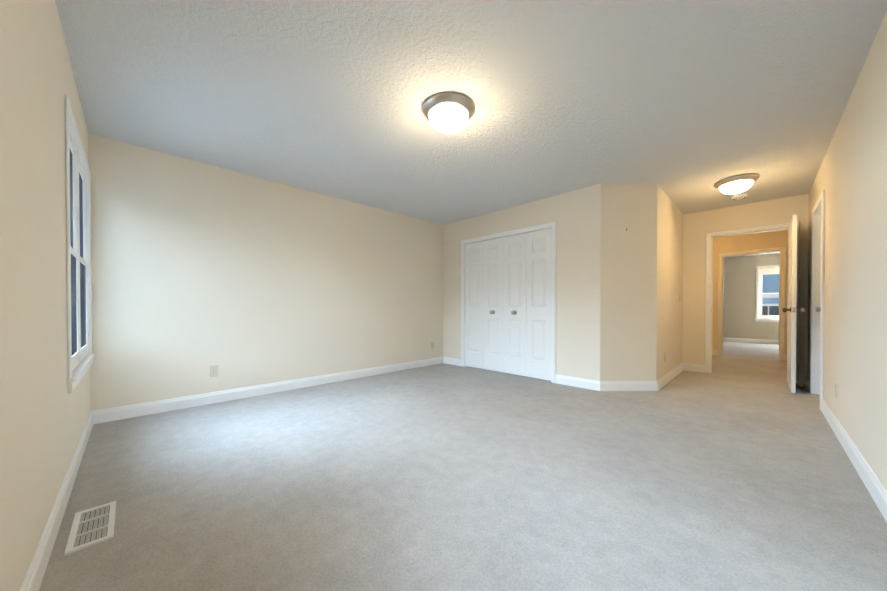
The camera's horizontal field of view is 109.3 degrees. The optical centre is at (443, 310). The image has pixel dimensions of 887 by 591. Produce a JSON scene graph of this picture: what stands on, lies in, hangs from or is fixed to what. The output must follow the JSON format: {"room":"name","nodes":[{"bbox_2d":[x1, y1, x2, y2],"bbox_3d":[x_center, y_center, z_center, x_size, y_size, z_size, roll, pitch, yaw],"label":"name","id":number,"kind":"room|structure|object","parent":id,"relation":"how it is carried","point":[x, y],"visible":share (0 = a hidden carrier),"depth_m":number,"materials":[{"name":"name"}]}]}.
{"room":"empty bedroom","nodes":[
{"label":"empty bedroom","id":0,"kind":"room"},
{"bbox_2d":[0,0,90,590],"bbox_3d":[-1.475,-0.245,1.025,0.150,2.440,4.690,0,1,-45],"label":"wall","id":1,"kind":"structure","parent":0,"point":[44,414],"depth_m":1.12,"materials":[{"name":"beige paint"}]},
{"bbox_2d":[20,410,95,590],"bbox_3d":[-1.431,0.917,1.107,0.015,0.114,4.350,0,1,-45],"label":"baseboard","id":2,"kind":"structure","parent":1,"relation":"attached to","point":[33,579],"depth_m":1.35,"materials":[{"name":"white wood"}]},
{"bbox_2d":[65,95,94,392],"bbox_3d":[-2.531,-0.356,2.111,0.180,1.607,1.330,0,1,-45],"label":"window","id":3,"kind":"structure","parent":1,"relation":"in","point":[81,355],"depth_m":2.11,"materials":[{"name":"white plastic"}]},
{"bbox_2d":[88,133,442,410],"bbox_3d":[-0.759,-0.278,4.932,6.670,2.440,0.150,0,1,-45],"label":"wall","id":4,"kind":"structure","parent":0,"point":[239,279],"depth_m":3.38,"materials":[{"name":"beige paint"}]},
{"bbox_2d":[210,365,217,376],"bbox_3d":[-2.361,0.626,3.240,0.070,0.115,0.008,0,1,-45],"label":"outlet","id":5,"kind":"object","parent":4,"relation":"attached to","point":[213,370],"visible":1,"depth_m":3.24,"materials":[{"name":"beige plastic"}]},
{"bbox_2d":[96,357,443,423],"bbox_3d":[-1.471,0.892,4.119,4.140,0.114,0.015,0,1,-45],"label":"baseboard","id":6,"kind":"structure","parent":4,"relation":"attached to","point":[147,408],"depth_m":3.39,"materials":[{"name":"white wood"}]},
{"bbox_2d":[39,341,886,590],"bbox_3d":[3.019,0.968,5.486,13.400,0.060,5.200,0,1,-45],"label":"floor","id":7,"kind":"structure","parent":0,"point":[735,470],"depth_m":1.68,"materials":[{"name":"carpet"}]},
{"bbox_2d":[64,501,115,555],"bbox_3d":[-1.577,0.967,1.417,0.134,0.009,0.345,0,1,-45],"label":"air vent register","id":8,"kind":"object","parent":7,"relation":"on","point":[92,526],"visible":0.96,"depth_m":1.40,"materials":[{"name":"white metal"}]},
{"bbox_2d":[55,0,886,257],"bbox_3d":[3.019,-1.542,5.465,13.400,0.080,5.200,0,1,-45],"label":"ceiling","id":9,"kind":"structure","parent":0,"point":[685,105],"depth_m":2.10,"materials":[{"name":"white paint"}]},
{"bbox_2d":[422,92,474,133],"bbox_3d":[0.036,-1.386,2.311,0.384,0.180,0.384,0,1,-45],"label":"ceiling light","id":10,"kind":"object","parent":9,"relation":"attached to","point":[448,112],"visible":1,"depth_m":2.21,"materials":[{"name":"white glass"}]},
{"bbox_2d":[714,173,759,195],"bbox_3d":[3.348,-1.397,3.600,0.384,0.180,0.384,0,1,-45],"label":"ceiling light","id":11,"kind":"object","parent":9,"relation":"attached to","point":[736,184],"visible":0.98,"depth_m":3.51,"materials":[{"name":"white glass"}]},
{"bbox_2d":[732,194,747,199],"bbox_3d":[3.862,-1.472,4.104,0.152,0.038,0.152,0,1,-45],"label":"smoke detector","id":12,"kind":"object","parent":9,"relation":"attached to","point":[739,196],"visible":1,"depth_m":4.07,"materials":[{"name":"white plastic"}]},
{"bbox_2d":[443,184,600,380],"bbox_3d":[0.960,-0.276,4.677,0.110,2.440,2.633,0,1,-45],"label":"wall","id":13,"kind":"structure","parent":0,"point":[575,215],"depth_m":3.99,"materials":[{"name":"beige paint"}]},
{"bbox_2d":[444,357,460,365],"bbox_3d":[0.154,0.881,5.410,0.015,0.114,0.410,0,1,-45],"label":"baseboard","id":14,"kind":"structure","parent":13,"relation":"attached to","point":[453,361],"depth_m":5.40,"materials":[{"name":"white wood"}]},
{"bbox_2d":[465,237,503,372],"bbox_3d":[0.618,-0.084,4.947,0.101,2.027,0.757,0,1,-45],"label":"closet door","id":15,"kind":"structure","parent":13,"relation":"in","point":[484,315],"depth_m":4.94,"materials":[{"name":"white wood"}]},
{"bbox_2d":[461,221,555,382],"bbox_3d":[0.916,-0.108,4.708,0.133,2.105,1.650,0,1,-45],"label":"trim","id":16,"kind":"structure","parent":13,"relation":"attached to","point":[552,225],"depth_m":4.31,"materials":[{"name":"white wood"}]},
{"bbox_2d":[504,228,551,380],"bbox_3d":[1.153,-0.079,4.407,0.101,2.027,0.757,0,1,-45],"label":"closet door","id":17,"kind":"structure","parent":13,"relation":"in","point":[527,304],"depth_m":4.40,"materials":[{"name":"white wood"}]},
{"bbox_2d":[600,184,682,380],"bbox_3d":[2.804,-0.273,4.322,2.230,2.440,0.467,0,1,-45],"label":"wall","id":18,"kind":"structure","parent":0,"point":[628,304],"depth_m":3.71,"materials":[{"name":"beige paint"}]},
{"bbox_2d":[555,363,704,390],"bbox_3d":[2.704,0.889,4.422,2.245,0.114,1.285,0,1,-45],"label":"baseboard","id":19,"kind":"structure","parent":18,"relation":"attached to","point":[660,383],"depth_m":3.79,"materials":[{"name":"white wood"}]},
{"bbox_2d":[682,194,808,374],"bbox_3d":[3.218,-0.283,5.573,0.120,2.440,4.540,0,1,-45],"label":"wall","id":20,"kind":"structure","parent":0,"point":[697,226],"depth_m":4.67,"materials":[{"name":"beige paint"}]},
{"bbox_2d":[705,221,799,382],"bbox_3d":[4.327,-0.106,4.456,0.162,2.105,0.940,0,1,-45],"label":"trim","id":21,"kind":"structure","parent":20,"relation":"attached to","point":[710,236],"depth_m":4.69,"materials":[{"name":"white wood"}]},
{"bbox_2d":[782,215,804,392],"bbox_3d":[4.272,-0.072,3.854,0.820,2.022,0.185,0,1,-45],"label":"entry door","id":22,"kind":"structure","parent":20,"relation":"in","point":[791,309],"depth_m":3.58,"materials":[{"name":"white wood"}]},
{"bbox_2d":[712,229,787,354],"bbox_3d":[5.239,-0.295,7.014,0.120,2.440,3.440,0,1,-45],"label":"wall","id":23,"kind":"structure","parent":0,"point":[763,240],"depth_m":6.23,"materials":[{"name":"beige paint"}]},
{"bbox_2d":[712,349,717,354],"bbox_3d":[4.876,0.866,7.294,0.015,0.114,2.245,0,1,-45],"label":"baseboard","id":24,"kind":"structure","parent":23,"relation":"attached to","point":[714,351],"depth_m":6.53,"materials":[{"name":"white wood"}]},
{"bbox_2d":[718,247,785,360],"bbox_3d":[6.045,-0.121,6.203,0.162,2.105,0.940,0,1,-45],"label":"trim","id":25,"kind":"structure","parent":23,"relation":"attached to","point":[782,270],"depth_m":5.98,"materials":[{"name":"white wood"}]},
{"bbox_2d":[723,253,779,339],"bbox_3d":[8.039,-0.316,9.467,0.150,2.440,3.900,0,1,-45],"label":"wall","id":26,"kind":"structure","parent":0,"point":[739,306],"depth_m":8.89,"materials":[{"name":"beige paint"}]},
{"bbox_2d":[723,337,778,343],"bbox_3d":[7.871,0.847,9.528,0.015,0.114,3.270,0,1,-45],"label":"baseboard","id":27,"kind":"structure","parent":26,"relation":"attached to","point":[764,341],"depth_m":8.78,"materials":[{"name":"white wood"}]},
{"bbox_2d":[754,265,778,321],"bbox_3d":[9.069,-0.448,8.402,0.185,1.527,1.070,0,1,-45],"label":"window","id":28,"kind":"structure","parent":26,"relation":"in","point":[760,317],"depth_m":8.67,"materials":[{"name":"white"}]},
{"bbox_2d":[761,268,778,274],"bbox_3d":[9.059,-1.061,8.388,0.028,0.168,0.836,0,1,-45],"label":"blind","id":29,"kind":"object","parent":28,"relation":"attached to","point":[764,271],"visible":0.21,"depth_m":8.56,"materials":[{"name":"white fabric"}]},
{"bbox_2d":[807,11,886,489],"bbox_3d":[4.632,-0.269,3.885,12.850,2.440,0.150,0,1,-45],"label":"wall","id":30,"kind":"structure","parent":0,"point":[851,179],"depth_m":1.93,"materials":[{"name":"beige paint"}]},
{"bbox_2d":[798,375,809,390],"bbox_3d":[4.438,0.894,3.860,0.575,0.114,0.075,0,1,-45],"label":"baseboard","id":31,"kind":"structure","parent":30,"relation":"attached to","point":[804,379],"depth_m":4.04,"materials":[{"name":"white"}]},
{"bbox_2d":[810,190,824,409],"bbox_3d":[3.990,-0.097,3.263,0.890,2.105,0.173,0,1,-45],"label":"trim","id":32,"kind":"structure","parent":30,"relation":"attached to","point":[817,292],"depth_m":3.56,"materials":[{"name":"white wood"}]},
{"bbox_2d":[835,382,836,397],"bbox_3d":[3.103,0.632,2.487,0.070,0.115,0.008,0,1,-45],"label":"outlet","id":33,"kind":"object","parent":30,"relation":"attached to","point":[835,389],"visible":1,"depth_m":2.47,"materials":[{"name":"beige plastic"}]},
{"bbox_2d":[821,399,886,521],"bbox_3d":[1.870,0.916,1.272,4.935,0.114,0.015,0,1,-45],"label":"baseboard","id":34,"kind":"structure","parent":30,"relation":"attached to","point":[875,487],"depth_m":1.84,"materials":[{"name":"white wood"}]},
{"label":"outside","id":35,"kind":"structure","parent":0,"visible":0},
{"label":"lawn","id":36,"kind":"structure","parent":35,"visible":0},
{"bbox_2d":[762,274,778,314],"bbox_3d":[15.685,0.402,15.787,6.100,6.900,6.300,0,1,-45],"label":"neighbouring house","id":37,"kind":"structure","parent":36,"relation":"on","point":[768,301],"depth_m":13.36,"materials":[{"name":"blue"}]}
]}

